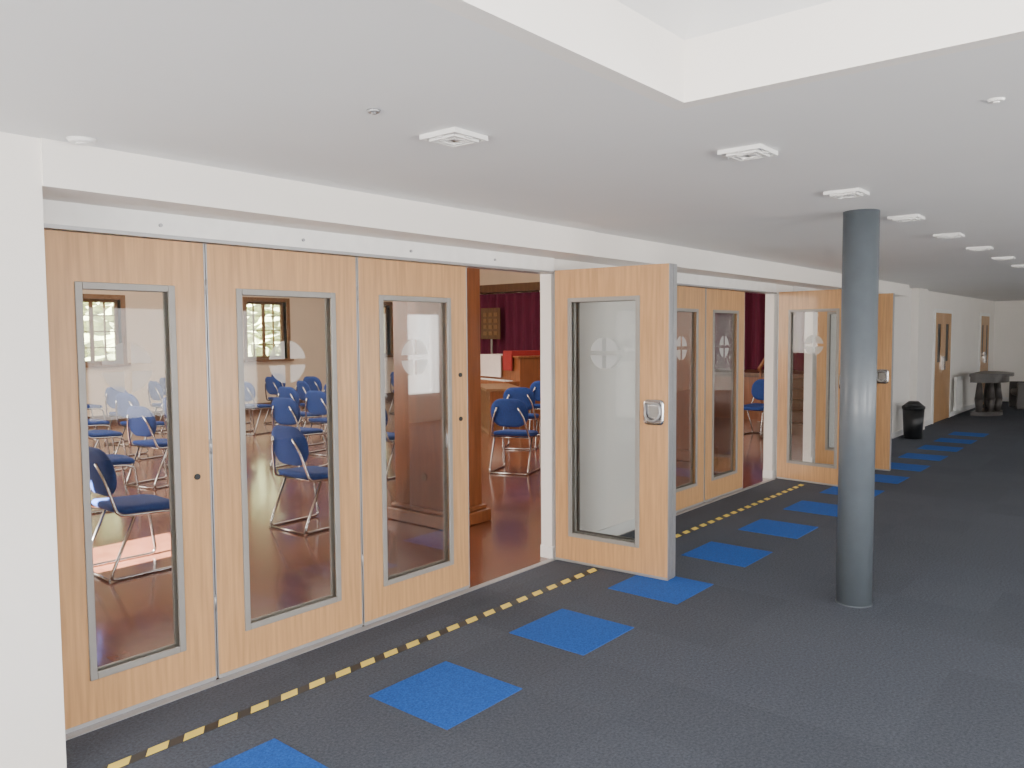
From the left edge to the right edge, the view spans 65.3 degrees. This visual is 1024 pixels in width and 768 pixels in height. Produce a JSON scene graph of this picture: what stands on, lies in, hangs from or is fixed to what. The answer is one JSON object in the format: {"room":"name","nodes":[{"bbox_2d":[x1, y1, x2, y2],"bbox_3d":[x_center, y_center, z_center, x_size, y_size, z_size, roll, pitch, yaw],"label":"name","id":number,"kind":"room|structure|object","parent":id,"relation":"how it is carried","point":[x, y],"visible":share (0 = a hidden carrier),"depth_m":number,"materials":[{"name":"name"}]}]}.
{"room":"church foyer","nodes":[
{"label":"church foyer","id":0,"kind":"room"},
{"bbox_2d":[82,290,393,416],"bbox_3d":[-7.118,-1.417,16.602,0.250,4.200,15.500,3,5,40],"label":"wall","id":1,"kind":"structure","parent":0,"point":[144,310],"depth_m":16.32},
{"bbox_2d":[83,302,115,360],"bbox_3d":[-8.126,-1.013,15.449,0.040,1.130,0.880,3,5,40],"label":"bars","id":2,"kind":"object","parent":1,"relation":"attached to","point":[91,331],"visible":0.66,"depth_m":15.46,"materials":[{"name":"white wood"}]},
{"bbox_2d":[83,299,119,363],"bbox_3d":[-8.126,-1.013,15.449,0.060,1.250,1.000,3,5,40],"label":"frame","id":3,"kind":"object","parent":1,"relation":"attached to","point":[115,303],"visible":0.43,"depth_m":15.76,"materials":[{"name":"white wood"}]},
{"bbox_2d":[83,294,393,367],"bbox_3d":[-6.803,-1.146,16.814,0.220,1.450,11.440,3,5,40],"label":"window surround","id":4,"kind":"object","parent":1,"relation":"attached to","point":[120,298],"visible":0.63,"depth_m":17.82,"materials":[{"name":"brown wood"}]},
{"bbox_2d":[88,393,393,421],"bbox_3d":[-7.028,0.612,16.597,0.030,0.150,15.400,3,5,40],"label":"baseboard","id":5,"kind":"structure","parent":1,"relation":"attached to","point":[387,395],"depth_m":16.30,"materials":[{"name":"brown wood"}]},
{"bbox_2d":[247,304,280,355],"bbox_3d":[-5.705,-1.233,18.350,0.040,1.180,0.910,3,5,40],"label":"bars","id":6,"kind":"object","parent":1,"relation":"attached to","point":[262,316],"visible":0.89,"depth_m":18.33,"materials":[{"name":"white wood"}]},
{"bbox_2d":[247,301,283,358],"bbox_3d":[-5.705,-1.233,18.350,0.060,1.300,1.030,3,5,40],"label":"frame","id":7,"kind":"object","parent":1,"relation":"attached to","point":[280,304],"visible":0.55,"depth_m":18.67,"materials":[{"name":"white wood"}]},
{"bbox_2d":[383,306,387,354],"bbox_3d":[-3.648,-1.398,20.815,0.060,1.300,1.000,3,5,40],"label":"frame","id":8,"kind":"object","parent":1,"relation":"attached to","point":[384,307],"visible":0.43,"depth_m":21.15,"materials":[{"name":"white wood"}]},
{"bbox_2d":[0,132,994,767],"bbox_3d":[3.149,-1.026,9.040,0.420,4.200,26.000,3,5,40],"label":"wall","id":9,"kind":"structure","parent":0,"point":[32,720],"depth_m":3.86,"materials":[{"name":"paint"}]},
{"bbox_2d":[44,229,215,729],"bbox_3d":[-1.678,0.398,3.520,0.044,2.071,0.718,3,5,40],"label":"door","id":10,"kind":"structure","parent":9,"relation":"in","point":[70,257],"depth_m":3.47,"materials":[{"name":"brown wood"}]},
{"bbox_2d":[74,281,186,680],"bbox_3d":[-1.678,0.408,3.520,0.062,1.688,0.428,3,5,40],"label":"bead","id":11,"kind":"object","parent":10,"relation":"attached to","point":[168,291],"visible":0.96,"depth_m":3.60},
{"bbox_2d":[65,244,216,733],"bbox_3d":[-1.678,0.402,3.520,0.050,2.079,0.730,3,5,40],"label":"strips","id":12,"kind":"object","parent":10,"relation":"attached to","point":[172,693],"visible":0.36,"depth_m":3.74,"materials":[{"name":"metal"}]},
{"bbox_2d":[205,244,363,674],"bbox_3d":[-1.152,0.356,4.142,0.054,2.071,0.908,3,5,40],"label":"door","id":13,"kind":"structure","parent":9,"relation":"in","point":[229,268],"depth_m":3.99,"materials":[{"name":"brown wood"}]},
{"bbox_2d":[204,244,362,678],"bbox_3d":[-1.156,0.360,4.146,0.050,2.079,0.893,3,5,40],"label":"strips","id":14,"kind":"object","parent":13,"relation":"attached to","point":[205,246],"visible":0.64,"depth_m":3.90,"materials":[{"name":"metal"}]},
{"bbox_2d":[235,288,341,630],"bbox_3d":[-1.156,0.366,4.146,0.062,1.688,0.591,3,5,40],"label":"bead","id":15,"kind":"object","parent":13,"relation":"attached to","point":[329,298],"visible":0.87,"depth_m":4.29},
{"bbox_2d":[40,138,594,255],"bbox_3d":[-0.561,-0.892,4.246,0.012,0.170,3.553,3,5,40],"label":"ceiling beam","id":16,"kind":"structure","parent":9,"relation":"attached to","point":[64,165],"depth_m":3.62,"materials":[{"name":"paint"}]},
{"bbox_2d":[44,223,776,293],"bbox_3d":[0.481,-0.821,6.043,0.102,0.016,7.633,3,5,40],"label":"door track","id":17,"kind":"object","parent":9,"relation":"attached to","point":[56,227],"depth_m":4.08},
{"bbox_2d":[358,257,468,621],"bbox_3d":[-0.584,0.310,4.831,0.044,2.071,0.873,3,5,40],"label":"door","id":18,"kind":"structure","parent":9,"relation":"in","point":[376,277],"depth_m":4.88,"materials":[{"name":"brown wood"}]},
{"bbox_2d":[356,257,469,625],"bbox_3d":[-0.584,0.314,4.832,0.050,2.079,0.885,3,5,40],"label":"strips","id":19,"kind":"object","parent":18,"relation":"attached to","point":[468,586],"visible":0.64,"depth_m":4.66,"materials":[{"name":"metal"}]},
{"bbox_2d":[378,295,453,586],"bbox_3d":[-0.584,0.320,4.832,0.062,1.688,0.583,3,5,40],"label":"bead","id":20,"kind":"object","parent":18,"relation":"attached to","point":[386,582],"visible":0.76,"depth_m":4.73},
{"bbox_2d":[43,199,814,291],"bbox_3d":[0.881,-0.908,6.518,0.085,0.095,8.883,3,5,40],"label":"door frame","id":21,"kind":"structure","parent":9,"relation":"attached to","point":[54,212],"depth_m":4.04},
{"bbox_2d":[555,263,668,577],"bbox_3d":[0.686,0.245,5.550,0.888,2.096,0.044,2,4,36],"label":"door","id":22,"kind":"structure","parent":9,"relation":"in","point":[651,282],"depth_m":5.40,"materials":[{"name":"brown wood"}]},
{"bbox_2d":[567,295,639,547],"bbox_3d":[0.646,0.253,5.580,0.568,1.713,0.062,2,4,36],"label":"bead","id":23,"kind":"object","parent":22,"relation":"attached to","point":[570,301],"visible":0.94,"depth_m":5.66},
{"bbox_2d":[554,263,672,580],"bbox_3d":[0.686,0.249,5.551,0.900,2.104,0.050,2,4,36],"label":"strips","id":24,"kind":"object","parent":22,"relation":"attached to","point":[670,350],"visible":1,"depth_m":5.31,"materials":[{"name":"metal"}]},
{"bbox_2d":[643,399,663,424],"bbox_3d":[0.944,0.189,5.324,0.150,0.170,0.012,2,4,36],"label":"plate","id":25,"kind":"object","parent":22,"relation":"attached to","point":[660,421],"visible":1,"depth_m":5.31,"materials":[{"name":"silver metal"}]},
{"bbox_2d":[644,402,660,422],"bbox_3d":[0.933,0.188,5.310,0.128,0.135,0.034,2,4,36],"label":"ring","id":26,"kind":"object","parent":25,"relation":"attached to","point":[645,403],"visible":1,"depth_m":5.30,"materials":[{"name":"metal"}]},
{"bbox_2d":[648,406,657,417],"bbox_3d":[0.939,0.186,5.317,0.070,0.077,0.001,2,4,36],"label":"recess","id":27,"kind":"object","parent":25,"relation":"attached to","point":[652,410],"visible":1,"depth_m":5.32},
{"bbox_2d":[676,286,704,510],"bbox_3d":[1.560,0.138,7.401,0.044,2.071,0.881,3,5,40],"label":"door","id":28,"kind":"structure","parent":9,"relation":"in","point":[687,297],"depth_m":7.53,"materials":[{"name":"brown wood"}]},
{"bbox_2d":[676,308,698,492],"bbox_3d":[1.560,0.148,7.402,0.062,1.688,0.591,3,5,40],"label":"bead","id":29,"kind":"object","parent":28,"relation":"attached to","point":[678,309],"visible":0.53,"depth_m":7.58},
{"bbox_2d":[676,288,705,512],"bbox_3d":[1.560,0.142,7.401,0.050,2.079,0.893,3,5,40],"label":"strips","id":30,"kind":"object","parent":28,"relation":"attached to","point":[705,288],"visible":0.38,"depth_m":7.71,"materials":[{"name":"metal"}]},
{"bbox_2d":[705,289,744,499],"bbox_3d":[2.139,0.092,8.095,0.044,2.071,0.881,3,5,40],"label":"door","id":31,"kind":"structure","parent":9,"relation":"in","point":[717,299],"depth_m":8.11,"materials":[{"name":"brown wood"}]},
{"bbox_2d":[704,288,744,501],"bbox_3d":[2.139,0.096,8.095,0.050,2.079,0.893,3,5,40],"label":"strips","id":32,"kind":"object","parent":31,"relation":"attached to","point":[706,288],"visible":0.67,"depth_m":7.80,"materials":[{"name":"metal"}]},
{"bbox_2d":[711,310,738,480],"bbox_3d":[2.139,0.101,8.096,0.062,1.688,0.591,3,5,40],"label":"bead","id":33,"kind":"object","parent":31,"relation":"attached to","point":[713,478],"visible":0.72,"depth_m":8.06},
{"bbox_2d":[540,403,974,558],"bbox_3d":[5.262,0.850,11.796,0.171,0.090,15.464,3,5,41],"label":"baseboard","id":34,"kind":"structure","parent":9,"relation":"attached to","point":[545,551],"depth_m":6.68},
{"bbox_2d":[777,289,841,484],"bbox_3d":[3.316,0.033,8.708,0.044,2.096,0.888,-4,5,-42],"label":"door","id":35,"kind":"structure","parent":9,"relation":"in","point":[815,299],"depth_m":8.89,"materials":[{"name":"brown wood"}]},
{"bbox_2d":[776,292,837,486],"bbox_3d":[3.316,0.037,8.708,0.050,2.104,0.900,-4,5,-42],"label":"strips","id":36,"kind":"object","parent":35,"relation":"attached to","point":[778,292],"visible":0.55,"depth_m":8.98,"materials":[{"name":"metal"}]},
{"bbox_2d":[786,308,839,468],"bbox_3d":[3.292,0.041,8.735,0.062,1.713,0.578,-4,5,-42],"label":"bead","id":37,"kind":"object","parent":35,"relation":"attached to","point":[790,312],"visible":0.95,"depth_m":8.87},
{"bbox_2d":[815,293,892,469],"bbox_3d":[4.150,-0.034,9.716,0.868,2.096,0.044,2,4,39],"label":"door","id":38,"kind":"structure","parent":9,"relation":"in","point":[885,301],"depth_m":9.53,"materials":[{"name":"brown wood"}]},
{"bbox_2d":[825,312,835,450],"bbox_3d":[4.122,-0.026,9.739,0.558,1.713,0.062,2,4,39],"label":"bead","id":39,"kind":"object","parent":38,"relation":"attached to","point":[827,447],"visible":0.35,"depth_m":9.89},
{"bbox_2d":[815,293,894,470],"bbox_3d":[4.150,-0.030,9.717,0.880,2.104,0.051,2,4,39],"label":"strips","id":40,"kind":"object","parent":38,"relation":"attached to","point":[893,293],"visible":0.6,"depth_m":9.46,"materials":[{"name":"metal"}]},
{"bbox_2d":[877,369,888,383],"bbox_3d":[4.389,-0.090,9.485,0.150,0.170,0.012,2,4,39],"label":"plate","id":41,"kind":"object","parent":38,"relation":"attached to","point":[886,381],"visible":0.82,"depth_m":9.47,"materials":[{"name":"silver metal"}]},
{"bbox_2d":[931,309,952,423],"bbox_3d":[8.006,-0.350,14.879,0.030,2.070,1.440,3,5,40],"label":"trim","id":42,"kind":"structure","parent":9,"relation":"attached to","point":[935,311],"depth_m":14.37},
{"bbox_2d":[933,313,951,422],"bbox_3d":[8.020,-0.319,14.870,0.056,1.990,1.300,3,5,40],"label":"leaves","id":43,"kind":"object","parent":9,"relation":"attached to","point":[942,377],"depth_m":14.85,"materials":[{"name":"brown wood"}]},
{"bbox_2d":[937,324,948,361],"bbox_3d":[8.000,-0.764,14.857,0.010,0.700,0.912,3,5,40],"label":"panels","id":44,"kind":"object","parent":43,"relation":"attached to","point":[939,325],"visible":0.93,"depth_m":14.69,"materials":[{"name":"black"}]},
{"bbox_2d":[953,376,962,409],"bbox_3d":[8.789,0.176,15.774,0.085,0.640,0.620,3,5,40],"label":"radiator","id":45,"kind":"object","parent":9,"relation":"attached to","point":[958,381],"visible":1,"depth_m":15.66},
{"bbox_2d":[978,313,989,371],"bbox_3d":[10.661,-0.563,18.061,0.030,2.070,1.140,3,5,40],"label":"trim","id":46,"kind":"structure","parent":9,"relation":"attached to","point":[980,314],"depth_m":17.62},
{"bbox_2d":[980,316,989,403],"bbox_3d":[10.675,-0.532,18.052,0.056,1.990,1.000,3,5,40],"label":"leaves","id":47,"kind":"object","parent":9,"relation":"attached to","point":[985,319],"depth_m":18.01,"materials":[{"name":"brown wood"}]},
{"bbox_2d":[981,325,987,356],"bbox_3d":[10.655,-0.977,18.039,0.010,0.700,0.702,3,5,40],"label":"panels","id":48,"kind":"object","parent":47,"relation":"attached to","point":[982,325],"visible":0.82,"depth_m":17.92,"materials":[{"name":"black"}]},
{"bbox_3d":[0.721,0.242,5.592,0.888,2.096,0.044,2,4,36],"label":"door","id":49,"kind":"structure","parent":9,"relation":"in","visible":0},
{"bbox_2d":[575,300,635,540],"bbox_3d":[0.681,0.250,5.623,0.568,1.713,0.062,2,4,36],"label":"bead","id":50,"kind":"object","parent":49,"relation":"attached to","point":[577,304],"visible":0.18,"depth_m":5.78},
{"bbox_2d":[671,264,676,578],"bbox_3d":[0.721,0.246,5.593,0.900,2.104,0.050,2,4,36],"label":"strips","id":51,"kind":"object","parent":49,"relation":"attached to","point":[674,373],"visible":0.45,"depth_m":5.32,"materials":[{"name":"metal"}]},
{"bbox_2d":[0,0,1023,300],"bbox_3d":[5.945,-1.232,6.694,7.500,0.120,26.000,3,5,40],"label":"ceiling","id":52,"kind":"structure","parent":0,"point":[283,89],"depth_m":2.75,"materials":[{"name":"paint"}]},
{"bbox_2d":[66,136,96,145],"bbox_3d":[-1.560,-0.879,2.898,0.100,0.018,0.100,3,5,40],"label":"smoke detector","id":53,"kind":"object","parent":52,"relation":"attached to","point":[78,140],"visible":1,"depth_m":2.88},
{"bbox_2d":[367,108,380,114],"bbox_3d":[-0.442,-0.868,2.553,0.044,0.012,0.044,3,5,40],"label":"ceiling sensor","id":54,"kind":"object","parent":52,"relation":"attached to","point":[373,111],"depth_m":2.54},
{"bbox_2d":[419,127,487,147],"bbox_3d":[-0.209,-0.884,2.880,0.175,0.023,0.175,3,5,40],"label":"ceiling vent","id":55,"kind":"object","parent":52,"relation":"attached to","point":[453,137],"depth_m":2.84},
{"bbox_2d":[425,0,1023,109],"bbox_3d":[0.061,-0.815,-0.040,2.630,0.190,4.620,3,5,40],"label":"ceiling recess","id":56,"kind":"object","parent":52,"relation":"attached to","point":[609,40],"visible":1,"depth_m":2.17,"materials":[{"name":"paint"}]},
{"bbox_2d":[717,143,777,161],"bbox_3d":[0.931,-0.908,3.153,0.175,0.023,0.175,3,5,40],"label":"ceiling vent","id":57,"kind":"object","parent":52,"relation":"attached to","point":[755,151],"depth_m":3.12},
{"bbox_2d":[823,188,869,198],"bbox_3d":[1.711,-0.971,4.089,0.175,0.023,0.175,3,5,40],"label":"ceiling vent","id":58,"kind":"object","parent":52,"relation":"attached to","point":[852,192],"depth_m":4.05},
{"bbox_2d":[887,214,924,222],"bbox_3d":[2.460,-1.031,4.986,0.175,0.023,0.175,3,5,40],"label":"ceiling vent","id":59,"kind":"object","parent":52,"relation":"attached to","point":[913,217],"depth_m":4.94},
{"bbox_2d":[933,232,964,238],"bbox_3d":[3.227,-1.093,5.906,0.175,0.023,0.175,3,5,40],"label":"ceiling vent","id":60,"kind":"object","parent":52,"relation":"attached to","point":[948,235],"depth_m":5.86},
{"bbox_2d":[966,246,992,250],"bbox_3d":[3.995,-1.154,6.826,0.175,0.023,0.175,3,5,40],"label":"ceiling vent","id":61,"kind":"object","parent":52,"relation":"attached to","point":[982,248],"depth_m":6.78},
{"bbox_2d":[986,97,1005,103],"bbox_3d":[1.503,-0.878,2.482,0.052,0.012,0.052,3,5,40],"label":"ceiling sensor","id":62,"kind":"object","parent":52,"relation":"attached to","point":[996,100],"depth_m":2.47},
{"bbox_2d":[991,256,1014,260],"bbox_3d":[4.763,-1.216,7.747,0.175,0.023,0.175,3,5,40],"label":"ceiling vent","id":63,"kind":"object","parent":52,"relation":"attached to","point":[1006,257],"depth_m":7.70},
{"bbox_2d":[66,398,1023,767],"bbox_3d":[1.159,1.032,10.839,20.000,0.100,26.000,3,5,40],"label":"floor","id":64,"kind":"structure","parent":0,"point":[761,667],"depth_m":4.31,"materials":[{"name":"grey carpet"}]},
{"bbox_2d":[87,404,106,429],"bbox_3d":[-7.456,0.404,13.905,0.502,0.900,0.566,3,5,40],"label":"chair","id":65,"kind":"object","parent":64,"relation":"on","point":[91,407],"visible":0.28,"depth_m":13.88,"materials":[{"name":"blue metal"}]},
{"bbox_2d":[88,419,114,453],"bbox_3d":[-6.008,0.555,11.272,0.502,0.900,0.566,3,5,40],"label":"chair","id":66,"kind":"object","parent":64,"relation":"on","point":[91,422],"visible":0.3,"depth_m":11.26,"materials":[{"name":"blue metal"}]},
{"bbox_2d":[87,416,128,470],"bbox_3d":[-5.175,0.631,9.930,0.502,0.900,0.566,3,5,40],"label":"chair","id":67,"kind":"object","parent":64,"relation":"on","point":[96,435],"visible":0.42,"depth_m":9.86,"materials":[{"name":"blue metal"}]},
{"bbox_2d":[90,454,139,513],"bbox_3d":[-3.986,0.755,7.774,0.566,0.900,0.502,-3,5,-40],"label":"chair","id":68,"kind":"object","parent":64,"relation":"on","point":[118,460],"visible":0.26,"depth_m":7.74,"materials":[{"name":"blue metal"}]},
{"bbox_2d":[104,387,154,445],"bbox_3d":[-6.006,0.479,12.507,0.503,0.900,0.566,1,4,20],"label":"chair","id":69,"kind":"object","parent":64,"relation":"on","point":[111,392],"visible":0.35,"depth_m":12.30,"materials":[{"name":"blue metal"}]},
{"bbox_2d":[89,446,171,582],"bbox_3d":[-2.730,0.872,5.716,0.503,0.900,0.566,3,5,42],"label":"chair","id":70,"kind":"object","parent":64,"relation":"on","point":[103,480],"visible":0.71,"depth_m":5.52,"materials":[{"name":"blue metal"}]},
{"bbox_2d":[115,393,167,459],"bbox_3d":[-5.132,0.561,11.064,0.503,0.900,0.566,1,4,28],"label":"chair","id":71,"kind":"object","parent":64,"relation":"on","point":[123,401],"visible":0.54,"depth_m":10.88,"materials":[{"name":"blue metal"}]},
{"bbox_2d":[126,406,168,488],"bbox_3d":[-3.986,0.679,9.007,0.503,0.900,0.566,2,4,30],"label":"chair","id":72,"kind":"object","parent":64,"relation":"on","point":[141,421],"visible":0.8,"depth_m":8.79,"materials":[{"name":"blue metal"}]},
{"bbox_2d":[147,381,166,433],"bbox_3d":[-6.047,0.386,14.032,0.502,0.900,0.566,3,5,40],"label":"chair","id":73,"kind":"object","parent":64,"relation":"on","point":[155,389],"visible":0.51,"depth_m":13.80,"materials":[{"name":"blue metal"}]},
{"bbox_2d":[159,378,166,424],"bbox_3d":[-6.366,0.317,15.207,0.503,0.900,0.566,2,4,35],"label":"chair","id":74,"kind":"object","parent":64,"relation":"on","point":[162,380],"visible":0.09,"depth_m":15.03,"materials":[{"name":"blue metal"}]},
{"bbox_2d":[161,397,167,467],"bbox_3d":[-4.139,0.605,10.239,0.503,0.900,0.566,3,5,45],"label":"chair","id":75,"kind":"object","parent":64,"relation":"on","point":[164,398],"visible":0.09,"depth_m":10.18,"materials":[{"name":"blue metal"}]},
{"bbox_2d":[244,382,275,434],"bbox_3d":[-4.453,0.393,13.748,0.502,0.900,0.566,1,4,25],"label":"chair","id":76,"kind":"object","parent":64,"relation":"on","point":[250,393],"visible":0.58,"depth_m":13.50,"materials":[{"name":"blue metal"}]},
{"bbox_2d":[264,377,301,424],"bbox_3d":[-4.383,0.300,15.247,0.502,0.900,0.566,3,5,40],"label":"chair","id":77,"kind":"object","parent":64,"relation":"on","point":[272,384],"visible":0.49,"depth_m":15.06,"materials":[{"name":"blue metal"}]},
{"bbox_2d":[270,373,304,414],"bbox_3d":[-4.743,0.205,16.844,0.502,0.900,0.566,3,5,40],"label":"chair","id":78,"kind":"object","parent":64,"relation":"on","point":[279,376],"visible":0.2,"depth_m":16.56,"materials":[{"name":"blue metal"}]},
{"bbox_2d":[269,425,328,534],"bbox_3d":[-1.764,0.789,6.965,0.502,0.900,0.566,2,4,38],"label":"chair","id":79,"kind":"object","parent":64,"relation":"on","point":[289,444],"visible":0.83,"depth_m":6.77,"materials":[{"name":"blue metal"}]},
{"bbox_2d":[270,398,327,469],"bbox_3d":[-2.700,0.605,10.081,0.503,0.900,0.566,2,4,30],"label":"chair","id":80,"kind":"object","parent":64,"relation":"on","point":[285,411],"visible":0.59,"depth_m":9.87,"materials":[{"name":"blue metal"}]},
{"bbox_2d":[278,387,324,445],"bbox_3d":[-3.253,0.477,12.229,0.503,0.900,0.566,2,4,35],"label":"chair","id":81,"kind":"object","parent":64,"relation":"on","point":[283,392],"visible":0.35,"depth_m":12.01,"materials":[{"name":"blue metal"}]},
{"bbox_2d":[296,381,326,432],"bbox_3d":[-3.400,0.383,13.780,0.566,0.900,0.502,-3,5,-40],"label":"chair","id":82,"kind":"object","parent":64,"relation":"on","point":[302,387],"visible":0.32,"depth_m":13.61,"materials":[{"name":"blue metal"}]},
{"bbox_2d":[302,376,323,423],"bbox_3d":[-3.675,0.292,15.308,0.503,0.900,0.566,2,4,30],"label":"chair","id":83,"kind":"object","parent":64,"relation":"on","point":[314,383],"visible":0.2,"depth_m":15.04,"materials":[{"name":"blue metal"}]},
{"bbox_2d":[305,391,327,455],"bbox_3d":[-2.598,0.530,11.295,0.503,0.900,0.566,2,4,30],"label":"chair","id":84,"kind":"object","parent":64,"relation":"on","point":[315,401],"visible":0.48,"depth_m":11.09,"materials":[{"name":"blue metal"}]},
{"bbox_2d":[385,409,394,479],"bbox_3d":[-1.511,0.633,9.482,0.503,0.900,0.566,2,4,35],"label":"chair","id":85,"kind":"object","parent":64,"relation":"on","point":[390,436],"visible":0.2,"depth_m":9.23,"materials":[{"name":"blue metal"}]},
{"bbox_2d":[389,372,393,413],"bbox_3d":[-2.272,0.179,16.998,0.502,0.900,0.566,3,5,40],"label":"chair","id":86,"kind":"object","parent":64,"relation":"on","point":[392,373],"visible":0.23,"depth_m":16.92,"materials":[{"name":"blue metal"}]},
{"bbox_2d":[65,478,774,740],"bbox_3d":[0.527,1.271,6.144,0.045,0.006,7.633,3,5,40],"label":"floor track","id":87,"kind":"object","parent":64,"relation":"on","point":[145,708],"visible":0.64,"depth_m":4.18,"materials":[{"name":"metal"}]},
{"bbox_2d":[393,268,481,506],"bbox_3d":[-0.674,-0.873,7.063,0.680,4.190,0.420,3,5,40],"label":"door","id":88,"kind":"structure","parent":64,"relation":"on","point":[405,314],"depth_m":7.03,"materials":[{"name":"brown wood"}]},
{"bbox_2d":[387,501,490,525],"bbox_3d":[-0.660,1.143,7.186,0.800,0.150,0.540,3,5,40],"label":"plinth","id":89,"kind":"object","parent":64,"relation":"on","point":[480,513],"visible":0.38,"depth_m":7.08,"materials":[{"name":"brown wood"}]},
{"bbox_2d":[102,484,805,767],"bbox_3d":[0.702,1.295,5.761,0.055,0.002,7.800,3,5,40],"label":"tape","id":90,"kind":"object","parent":64,"relation":"on","point":[160,747],"visible":0.83,"depth_m":3.97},
{"bbox_2d":[481,383,521,433],"bbox_3d":[-0.242,0.415,14.052,0.640,0.760,1.500,-1,4,-10],"label":"table","id":91,"kind":"object","parent":64,"relation":"on","point":[485,388],"visible":0.68,"depth_m":13.65,"materials":[{"name":"brown wood"}]},
{"bbox_2d":[480,350,540,417],"bbox_3d":[-0.077,-0.018,16.356,0.960,1.340,1.600,-2,4,-30],"label":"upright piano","id":92,"kind":"object","parent":64,"relation":"on","point":[520,368],"visible":0.38,"depth_m":15.85,"materials":[{"name":"brown wood"}]},
{"bbox_2d":[489,399,540,475],"bbox_3d":[0.039,0.610,9.689,0.503,0.900,0.566,1,4,20],"label":"chair","id":93,"kind":"object","parent":64,"relation":"on","point":[504,412],"visible":0.98,"depth_m":9.48,"materials":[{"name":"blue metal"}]},
{"bbox_2d":[502,387,540,449],"bbox_3d":[0.138,0.483,11.752,0.503,0.900,0.566,0,4,10],"label":"chair","id":94,"kind":"object","parent":64,"relation":"on","point":[526,395],"visible":0.52,"depth_m":11.50,"materials":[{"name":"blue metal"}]},
{"bbox_2d":[529,381,540,434],"bbox_3d":[0.560,0.382,13.350,0.503,0.900,0.566,0,4,10],"label":"chair","id":95,"kind":"object","parent":64,"relation":"on","point":[535,386],"visible":0.19,"depth_m":13.13,"materials":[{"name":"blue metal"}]},
{"bbox_2d":[210,432,987,767],"bbox_3d":[2.575,1.196,7.152,0.500,0.003,15.500,3,5,40],"label":"tiles","id":96,"kind":"structure","parent":64,"relation":"on","point":[444,695],"depth_m":4.34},
{"bbox_2d":[481,369,803,419],"bbox_3d":[2.305,0.084,18.021,11.080,0.900,1.380,3,5,40],"label":"stage platform","id":97,"kind":"object","parent":64,"relation":"on","point":[750,376],"visible":0.02,"depth_m":15.31,"materials":[{"name":"brown wood"}]},
{"bbox_2d":[481,308,500,353],"bbox_3d":[-0.539,-1.232,20.612,0.650,1.450,0.250,3,5,40],"label":"hymn board","id":98,"kind":"object","parent":97,"relation":"on","point":[490,317],"visible":0.94,"depth_m":20.56,"materials":[{"name":"brown wood"}]},
{"bbox_2d":[743,379,763,437],"bbox_3d":[3.966,0.384,12.922,0.566,0.900,0.502,-3,5,-40],"label":"chair","id":99,"kind":"object","parent":64,"relation":"on","point":[757,390],"visible":0.43,"depth_m":13.08,"materials":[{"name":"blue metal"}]},
{"bbox_2d":[757,313,803,434],"bbox_3d":[5.024,-0.230,13.626,1.105,2.026,1.581,3,5,40],"label":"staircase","id":100,"kind":"structure","parent":64,"relation":"on","point":[798,383],"depth_m":13.45,"materials":[{"name":"brown wood"}]},
{"bbox_2d":[835,209,879,607],"bbox_3d":[2.088,0.156,4.828,0.210,2.370,0.210,3,5,40],"label":"steel column","id":101,"kind":"structure","parent":64,"relation":"on","point":[861,227],"depth_m":4.75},
{"bbox_2d":[902,401,924,438],"bbox_3d":[6.265,0.555,12.480,0.330,0.580,0.330,3,5,40],"label":"pedal bin","id":102,"kind":"object","parent":64,"relation":"on","point":[913,411],"visible":1,"depth_m":12.37,"materials":[{"name":"black plastic"}]},
{"bbox_2d":[969,371,1013,415],"bbox_3d":[9.611,0.191,15.924,0.638,0.840,1.500,3,5,40],"label":"console table","id":103,"kind":"object","parent":64,"relation":"on","point":[992,398],"visible":1,"depth_m":15.66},
{"bbox_2d":[1009,381,1023,408],"bbox_3d":[11.150,0.088,17.193,0.640,0.870,0.720,1,4,20],"label":"armchair","id":104,"kind":"object","parent":64,"relation":"on","point":[1016,388],"visible":1,"depth_m":17.18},
{"bbox_2d":[480,269,796,370],"bbox_3d":[2.765,-1.607,18.580,12.400,4.200,0.200,3,5,40],"label":"wall","id":105,"kind":"structure","parent":0,"point":[487,277],"depth_m":20.83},
{"bbox_2d":[480,282,539,293],"bbox_3d":[2.719,-2.333,18.173,10.400,0.200,0.390,3,5,40],"label":"pelmet","id":106,"kind":"object","parent":105,"relation":"attached to","point":[531,286],"visible":0.02,"depth_m":20.24,"materials":[{"name":"brown wood"}]},
{"bbox_2d":[480,292,539,353],"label":"stage curtain","id":107,"kind":"object","parent":106,"relation":"hanging from","point":[520,321],"depth_m":20.33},
{"bbox_2d":[744,292,764,369],"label":"stage curtain","id":108,"kind":"object","parent":106,"relation":"hanging from","point":[754,342],"depth_m":16.36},
{"bbox_2d":[793,312,804,370],"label":"stage curtain","id":109,"kind":"object","parent":106,"relation":"hanging from","point":[799,318],"depth_m":15.75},
{"bbox_2d":[617,0,833,39],"bbox_3d":[0.058,-1.204,-0.064,2.510,0.590,4.500,3,5,40],"label":"ceiling","id":110,"kind":"structure","parent":0,"point":[686,19],"depth_m":2.33,"materials":[{"name":"paint"}]},
{"bbox_2d":[993,301,1023,396],"bbox_3d":[14.296,-0.664,16.848,7.600,2.370,0.200,3,5,40],"label":"wall","id":111,"kind":"structure","parent":0,"point":[1008,352],"depth_m":18.84,"materials":[{"name":"paint"}]},
{"label":"outside","id":112,"kind":"structure","parent":0,"visible":0},
{"bbox_3d":[-2.874,1.129,12.254,80.000,0.190,75.000,3,5,40],"label":"ground","id":113,"kind":"structure","parent":112,"visible":0},
{"bbox_2d":[83,302,279,360],"bbox_3d":[-11.485,-1.389,19.921,1.497,4.159,48.000,3,5,40],"label":"hedge","id":114,"kind":"object","parent":113,"relation":"on","point":[97,307],"visible":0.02,"depth_m":21.15,"materials":[{"name":"green plant"}]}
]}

